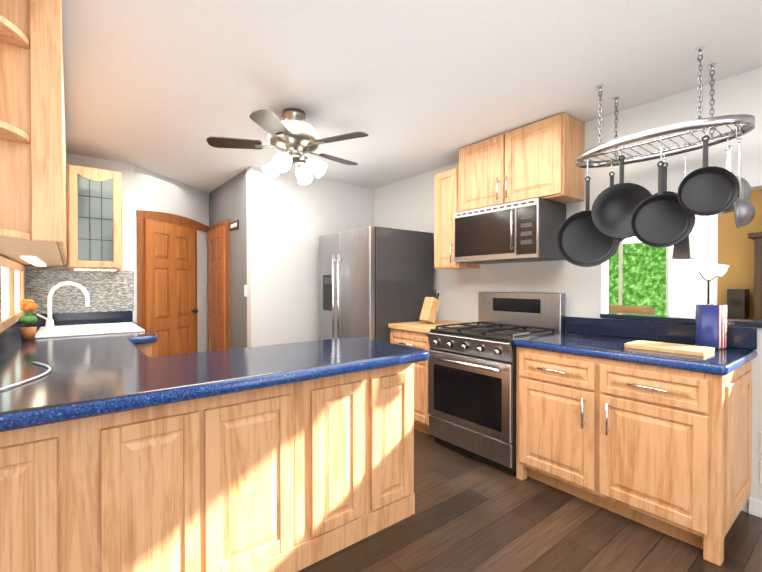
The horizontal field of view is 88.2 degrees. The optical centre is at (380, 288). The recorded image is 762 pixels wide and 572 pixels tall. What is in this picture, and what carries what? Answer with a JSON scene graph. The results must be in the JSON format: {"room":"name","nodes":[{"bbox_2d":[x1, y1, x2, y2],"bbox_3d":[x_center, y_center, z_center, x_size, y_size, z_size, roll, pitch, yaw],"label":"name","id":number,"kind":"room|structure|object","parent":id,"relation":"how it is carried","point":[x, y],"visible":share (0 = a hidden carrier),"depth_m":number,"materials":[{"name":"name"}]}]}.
{"room":"kitchen","nodes":[
{"label":"kitchen","id":0,"kind":"room"},
{"bbox_2d":[24,153,134,323],"bbox_3d":[-2.808,0.010,3.607,0.930,2.440,0.120,0,1,-38],"label":"wall","id":1,"kind":"structure","parent":0,"point":[128,214],"depth_m":3.79,"materials":[{"name":"grey paint"}]},
{"bbox_2d":[24,269,133,313],"bbox_3d":[-2.726,0.025,3.593,0.799,0.390,0.004,0,1,-38],"label":"wall tiles","id":2,"kind":"structure","parent":1,"relation":"attached to","point":[110,290],"depth_m":3.58,"materials":[{"name":"tile"}]},
{"bbox_2d":[67,164,121,270],"bbox_3d":[-2.558,-0.600,3.516,0.384,0.880,0.317,0,1,-38],"label":"upper cabinet","id":3,"kind":"object","parent":1,"relation":"attached to","point":[94,212],"visible":1,"depth_m":3.39,"materials":[{"name":"brown wood"}]},
{"bbox_2d":[134,165,208,351],"bbox_3d":[-2.381,0.001,4.487,0.120,2.440,1.212,0,1,10],"label":"wall","id":4,"kind":"structure","parent":0,"point":[155,192],"depth_m":4.61,"materials":[{"name":"grey paint"}]},
{"bbox_2d":[144,218,197,356],"bbox_3d":[-2.306,0.257,4.352,0.602,1.930,0.524,0,1,-38],"label":"hall door","id":5,"kind":"structure","parent":4,"relation":"in","point":[170,310],"depth_m":4.29,"materials":[{"name":"brown wood"}]},
{"bbox_2d":[136,210,229,352],"bbox_3d":[-2.009,0.197,4.431,0.628,2.050,1.182,0,1,10],"label":"door frame","id":6,"kind":"structure","parent":4,"relation":"attached to","point":[142,215],"depth_m":4.40,"materials":[{"name":"brown wood"}]},
{"bbox_2d":[209,169,246,348],"bbox_3d":[-1.791,0.000,4.635,0.120,2.440,1.530,0,1,-38],"label":"wall","id":7,"kind":"structure","parent":0,"point":[228,199],"depth_m":4.25,"materials":[{"name":"white paint"}]},
{"bbox_2d":[208,225,226,350],"bbox_3d":[-1.967,0.254,4.708,0.030,1.930,0.660,0,1,-38],"label":"hall door","id":8,"kind":"structure","parent":7,"relation":"in","point":[217,332],"depth_m":4.66,"materials":[{"name":"brown wood"}]},
{"bbox_2d":[230,220,238,230],"bbox_3d":[-1.593,-0.682,4.268,0.016,0.090,0.260,0,1,-38],"label":"sign","id":9,"kind":"object","parent":7,"relation":"attached to","point":[234,225],"visible":0.98,"depth_m":4.24,"materials":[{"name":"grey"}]},
{"bbox_2d":[244,285,246,296],"bbox_3d":[-1.384,0.026,4.013,0.012,0.120,0.070,0,1,-38],"label":"switch plate","id":10,"kind":"object","parent":7,"relation":"attached to","point":[245,290],"visible":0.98,"depth_m":4.01,"materials":[{"name":"white paint"}]},
{"bbox_2d":[247,166,373,346],"bbox_3d":[-0.726,0.002,4.425,1.530,2.440,0.120,0,1,-38],"label":"wall","id":11,"kind":"structure","parent":0,"point":[290,221],"depth_m":4.16,"materials":[{"name":"grey paint"}]},
{"bbox_2d":[62,0,761,192],"bbox_3d":[0.756,-1.229,2.385,9.620,0.060,11.400,0,1,-38],"label":"ceiling","id":12,"kind":"structure","parent":0,"point":[167,88],"depth_m":2.15,"materials":[{"name":"paint"}]},
{"bbox_2d":[206,108,367,184],"bbox_3d":[-0.588,-0.953,2.726,1.065,0.496,1.071,0,1,-38],"label":"ceiling fan","id":13,"kind":"object","parent":12,"relation":"hanging from","point":[293,137],"visible":1,"depth_m":2.61,"materials":[{"name":"silver metal"}]},
{"bbox_2d":[575,47,754,167],"bbox_3d":[1.538,-0.991,2.221,0.435,0.412,0.845,0,1,-38],"label":"pot rack","id":14,"kind":"object","parent":12,"relation":"hanging from","point":[700,123],"visible":1,"depth_m":2.11,"materials":[{"name":"silver metal"}]},
{"bbox_2d":[556,157,619,266],"bbox_3d":[1.249,-0.472,2.377,0.340,0.691,0.071,0,1,27],"label":"pan","id":15,"kind":"object","parent":14,"relation":"hanging from","point":[582,240],"visible":0.73,"depth_m":2.39,"materials":[{"name":"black metal"}]},
{"bbox_2d":[609,160,625,241],"bbox_3d":[1.475,-0.554,2.516,0.270,0.531,0.066,0,1,27],"label":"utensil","id":16,"kind":"object","parent":14,"relation":"hanging from","point":[611,180],"visible":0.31,"depth_m":2.50,"materials":[{"name":"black metal"}]},
{"bbox_2d":[591,145,652,238],"bbox_3d":[1.349,-0.545,2.185,0.151,0.541,0.281,0,1,-38],"label":"pan","id":17,"kind":"object","parent":14,"relation":"hanging from","point":[614,207],"visible":0.9,"depth_m":2.23,"materials":[{"name":"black metal"}]},
{"bbox_2d":[630,136,695,246],"bbox_3d":[1.484,-0.514,2.083,0.280,0.601,0.066,0,1,27],"label":"pan","id":18,"kind":"object","parent":14,"relation":"hanging from","point":[660,219],"visible":0.92,"depth_m":2.09,"materials":[{"name":"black metal"}]},
{"bbox_2d":[653,147,677,195],"bbox_3d":[1.666,-0.592,2.323,0.200,0.451,0.131,0,1,27],"label":"handle","id":19,"kind":"object","parent":14,"relation":"hanging from","point":[665,191],"visible":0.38,"depth_m":2.27,"materials":[{"name":"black metal"}]},
{"bbox_2d":[672,142,695,258],"bbox_3d":[1.702,-0.491,2.206,0.110,0.650,0.084,0,1,-38],"label":"spatula","id":20,"kind":"object","parent":14,"relation":"hanging from","point":[684,248],"visible":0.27,"depth_m":2.18,"materials":[{"name":"silver metal"}]},
{"bbox_2d":[677,127,739,215],"bbox_3d":[1.599,-0.583,1.921,0.132,0.461,0.222,0,1,-38],"label":"pan","id":21,"kind":"object","parent":14,"relation":"hanging from","point":[705,190],"visible":0.88,"depth_m":1.94,"materials":[{"name":"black metal"}]},
{"bbox_2d":[719,132,751,213],"bbox_3d":[1.839,-0.610,2.097,0.190,0.411,0.121,0,1,27],"label":"strainer","id":22,"kind":"object","parent":14,"relation":"hanging from","point":[746,191],"visible":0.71,"depth_m":2.05,"materials":[{"name":"silver metal"}]},
{"bbox_2d":[734,124,755,228],"bbox_3d":[1.794,-0.555,1.935,0.150,0.516,0.074,0,1,-38],"label":"ladle","id":23,"kind":"object","parent":14,"relation":"hanging from","point":[744,212],"visible":0.94,"depth_m":1.91,"materials":[{"name":"silver metal"}]},
{"bbox_2d":[298,429,761,571],"bbox_3d":[0.756,1.271,2.409,9.620,0.060,11.400,0,1,-38],"label":"floor","id":24,"kind":"structure","parent":0,"point":[471,514],"depth_m":1.97,"materials":[{"name":"brown wood"}]},
{"bbox_2d":[0,423,87,571],"bbox_3d":[-1.268,0.821,1.380,0.328,0.860,0.597,0,1,-38],"label":"base cabinet","id":25,"kind":"object","parent":24,"relation":"on","point":[44,496],"depth_m":1.19,"materials":[{"name":"brown wood"}]},
{"bbox_2d":[84,399,227,571],"bbox_3d":[-0.971,0.819,1.614,0.429,0.860,0.597,0,1,-38],"label":"base cabinet","id":26,"kind":"object","parent":24,"relation":"on","point":[122,449],"depth_m":1.38,"materials":[{"name":"brown wood"}]},
{"bbox_2d":[0,319,428,434],"bbox_3d":[-1.375,0.356,2.737,1.848,0.055,3.022,0,1,-38],"label":"countertop","id":27,"kind":"structure","parent":26,"relation":"on","point":[98,370],"depth_m":1.68,"materials":[{"name":"blue stone"}]},
{"bbox_2d":[0,362,50,389],"bbox_3d":[-1.407,0.274,1.485,0.241,0.130,0.614,0,1,-38],"label":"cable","id":28,"kind":"object","parent":27,"relation":"on","point":[27,380],"visible":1,"depth_m":1.45,"materials":[{"name":"white plastic"}]},
{"bbox_2d":[19,299,37,340],"bbox_3d":[-2.248,0.199,2.507,0.092,0.260,0.119,0,1,-38],"label":"flower pot","id":29,"kind":"object","parent":27,"relation":"on","point":[28,332],"visible":1,"depth_m":2.48,"materials":[{"name":"brown ceramic"}]},
{"bbox_2d":[36,281,89,326],"bbox_3d":[-2.558,0.127,3.164,0.341,0.366,0.234,0,1,-38],"label":"faucet","id":30,"kind":"object","parent":27,"relation":"on","point":[49,321],"visible":1,"depth_m":3.16,"materials":[{"name":"white metal"}]},
{"bbox_2d":[224,383,307,571],"bbox_3d":[-0.717,0.817,1.815,0.475,0.860,0.597,0,1,-38],"label":"base cabinet","id":31,"kind":"object","parent":24,"relation":"on","point":[266,432],"depth_m":1.63,"materials":[{"name":"brown wood"}]},
{"bbox_2d":[308,371,371,565],"bbox_3d":[-0.392,0.814,2.072,0.353,0.860,0.597,0,1,-38],"label":"base cabinet","id":32,"kind":"object","parent":24,"relation":"on","point":[339,410],"depth_m":1.85,"materials":[{"name":"brown wood"}]},
{"bbox_2d":[319,226,433,342],"bbox_3d":[-0.087,0.336,4.029,0.862,1.780,0.898,0,1,-38],"label":"fridge","id":33,"kind":"object","parent":24,"relation":"on","point":[375,281],"visible":0.48,"depth_m":3.69,"materials":[{"name":"grey metal"}]},
{"bbox_2d":[372,363,414,534],"bbox_3d":[-0.114,0.812,2.292,0.356,0.860,0.597,0,1,-38],"label":"base cabinet","id":34,"kind":"object","parent":24,"relation":"on","point":[393,495],"depth_m":2.05,"materials":[{"name":"brown wood"}]},
{"bbox_2d":[388,319,476,434],"bbox_3d":[0.484,0.775,3.564,0.703,0.910,0.534,0,1,-38],"label":"base cabinet","id":35,"kind":"object","parent":24,"relation":"on","point":[412,334],"visible":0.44,"depth_m":3.30,"materials":[{"name":"brown wood"}]},
{"bbox_2d":[420,289,439,323],"bbox_3d":[0.443,0.161,3.553,0.171,0.308,0.110,0,1,-38],"label":"knife block","id":36,"kind":"object","parent":35,"relation":"on","point":[430,307],"visible":1,"depth_m":3.52,"materials":[{"name":"brown wood"}]},
{"bbox_2d":[427,292,564,475],"bbox_3d":[0.858,0.635,3.032,0.775,1.200,0.756,0,1,-38],"label":"stove","id":37,"kind":"object","parent":24,"relation":"on","point":[472,390],"visible":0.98,"depth_m":2.86,"materials":[{"name":"silver metal"}]},
{"bbox_2d":[609,305,654,314],"bbox_3d":[2.895,0.725,5.689,0.910,0.970,1.600,0,1,-38],"label":"sofa","id":38,"kind":"object","parent":24,"relation":"on","point":[632,309],"visible":0.04,"depth_m":5.31,"materials":[{"name":"brown fabric"}]},
{"bbox_2d":[514,313,761,565],"bbox_3d":[1.509,0.712,2.373,0.858,1.060,1.078,0,1,-38],"label":"base cabinet","id":39,"kind":"object","parent":24,"relation":"on","point":[655,440],"visible":1,"depth_m":2.05,"materials":[{"name":"brown wood"}]},
{"bbox_2d":[624,340,714,355],"bbox_3d":[1.571,0.323,2.152,0.250,0.019,0.360,0,1,-38],"label":"cutting board","id":40,"kind":"object","parent":39,"relation":"on","point":[675,348],"visible":1,"depth_m":2.10,"materials":[{"name":"brown wood"}]},
{"bbox_2d":[695,304,726,348],"bbox_3d":[1.852,0.212,2.207,0.136,0.240,0.136,0,1,-38],"label":"books","id":41,"kind":"object","parent":39,"relation":"on","point":[710,325],"visible":0.9,"depth_m":2.15,"materials":[{"name":"blue paper"}]},
{"bbox_2d":[689,259,728,303],"bbox_3d":[4.015,0.430,4.826,0.260,1.576,0.390,0,1,-38],"label":"lamp","id":42,"kind":"object","parent":24,"relation":"on","point":[696,266],"visible":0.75,"depth_m":4.81,"materials":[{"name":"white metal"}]},
{"bbox_2d":[727,289,748,319],"bbox_3d":[4.245,0.614,4.678,0.245,1.210,0.160,0,1,-38],"label":"speaker","id":43,"kind":"object","parent":24,"relation":"on","point":[737,303],"visible":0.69,"depth_m":4.60},
{"bbox_2d":[748,232,761,320],"bbox_3d":[4.567,0.304,4.139,0.475,1.840,1.000,0,1,-38],"label":"hutch","id":44,"kind":"object","parent":24,"relation":"on","point":[756,237],"visible":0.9,"depth_m":4.35,"materials":[{"name":"brown wood"}]},
{"bbox_2d":[374,67,761,511],"bbox_3d":[2.449,0.028,1.740,0.120,2.440,8.270,0,1,-38],"label":"wall","id":45,"kind":"structure","parent":0,"point":[406,204],"depth_m":2.76,"materials":[{"name":"grey paint"}]},
{"bbox_2d":[434,167,479,268],"bbox_3d":[0.678,-0.615,3.587,0.353,0.870,0.286,0,1,-38],"label":"upper cabinet","id":46,"kind":"object","parent":45,"relation":"attached to","point":[446,195],"visible":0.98,"depth_m":3.50,"materials":[{"name":"brown wood"}]},
{"bbox_2d":[459,112,584,211],"bbox_3d":[1.055,-0.921,3.108,0.353,0.561,0.920,0,1,-38],"label":"upper cabinet","id":47,"kind":"object","parent":45,"relation":"attached to","point":[533,160],"visible":0.92,"depth_m":2.88,"materials":[{"name":"brown wood"}]},
{"bbox_2d":[454,197,565,263],"bbox_3d":[0.990,-0.423,3.126,0.440,0.422,0.756,0,1,-38],"label":"microwave","id":48,"kind":"object","parent":47,"relation":"attached to","point":[526,230],"visible":1,"depth_m":2.91,"materials":[{"name":"grey metal"}]},
{"bbox_2d":[748,497,761,517],"bbox_3d":[3.434,1.216,0.398,0.013,0.090,4.525,0,1,-38],"label":"baseboard","id":49,"kind":"structure","parent":45,"relation":"attached to","point":[754,507],"depth_m":2.15,"materials":[{"name":"white paint"}]},
{"bbox_2d":[760,431,761,452],"bbox_3d":[2.086,0.835,2.105,0.007,0.120,0.080,0,1,-38],"label":"electrical outlet plate","id":50,"kind":"object","parent":45,"relation":"attached to","point":[760,452],"depth_m":2.13,"materials":[{"name":"white paint"}]},
{"bbox_2d":[760,461,761,482],"bbox_3d":[2.086,0.999,2.106,0.007,0.120,0.080,0,1,-38],"label":"electrical outlet plate","id":51,"kind":"object","parent":45,"relation":"attached to","point":[760,461],"depth_m":2.13,"materials":[{"name":"white paint"}]},
{"bbox_2d":[717,189,761,319],"bbox_3d":[4.184,-0.005,5.108,0.120,2.440,11.400,0,1,-38],"label":"wall","id":52,"kind":"structure","parent":0,"point":[735,250],"depth_m":4.80,"materials":[{"name":"yellow paint"}]},
{"bbox_2d":[609,236,668,315],"bbox_3d":[3.449,-0.253,5.914,0.029,1.800,1.540,0,1,-38],"label":"dining window","id":53,"kind":"structure","parent":52,"relation":"in","point":[638,272],"depth_m":5.61,"materials":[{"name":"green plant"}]},
{"bbox_2d":[668,214,717,316],"bbox_3d":[3.530,-0.127,5.724,0.057,2.072,2.120,0,1,-38],"label":"curtain","id":54,"kind":"object","parent":52,"relation":"attached to","point":[687,291],"visible":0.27,"depth_m":5.04,"materials":[{"name":"white fabric"}]},
{"bbox_3d":[-2.142,0.024,2.113,0.120,2.440,3.050,0,1,-38],"label":"wall","id":55,"kind":"structure","parent":0,"visible":0},
{"bbox_2d":[0,256,24,332],"bbox_3d":[-2.378,0.025,2.532,0.030,0.400,1.380,0,1,-38],"label":"window","id":56,"kind":"structure","parent":55,"relation":"in","point":[12,292],"depth_m":2.51,"materials":[{"name":"brown wood"}]},
{"bbox_2d":[0,0,63,241],"bbox_3d":[-1.218,-0.676,1.272,0.289,1.016,0.200,0,1,-38],"label":"shelf","id":57,"kind":"object","parent":55,"relation":"attached to","point":[44,140],"visible":1,"depth_m":1.39,"materials":[{"name":"brown wood"}]},
{"bbox_2d":[0,0,66,255],"bbox_3d":[-1.466,-0.679,1.584,0.288,1.016,0.594,0,1,-38],"label":"upper cabinet","id":58,"kind":"object","parent":55,"relation":"attached to","point":[15,187],"depth_m":1.37,"materials":[{"name":"brown wood"}]},
{"bbox_2d":[0,252,66,259],"bbox_3d":[-1.776,-0.683,1.976,0.288,1.016,0.649,0,1,-38],"label":"upper cabinet","id":59,"kind":"object","parent":55,"relation":"attached to","point":[9,255],"depth_m":2.27,"materials":[{"name":"brown wood"}]},
{"bbox_2d":[12,260,66,263],"bbox_3d":[-2.103,-0.687,2.389,0.288,1.016,0.649,0,1,-38],"label":"upper cabinet","id":60,"kind":"object","parent":55,"relation":"attached to","point":[18,261],"depth_m":2.66,"materials":[{"name":"brown wood"}]},
{"bbox_2d":[22,264,66,266],"bbox_3d":[-2.430,-0.691,2.803,0.288,1.016,0.649,0,1,-38],"label":"upper cabinet","id":61,"kind":"object","parent":55,"relation":"attached to","point":[39,265],"depth_m":3.22,"materials":[{"name":"brown wood"}]}
]}

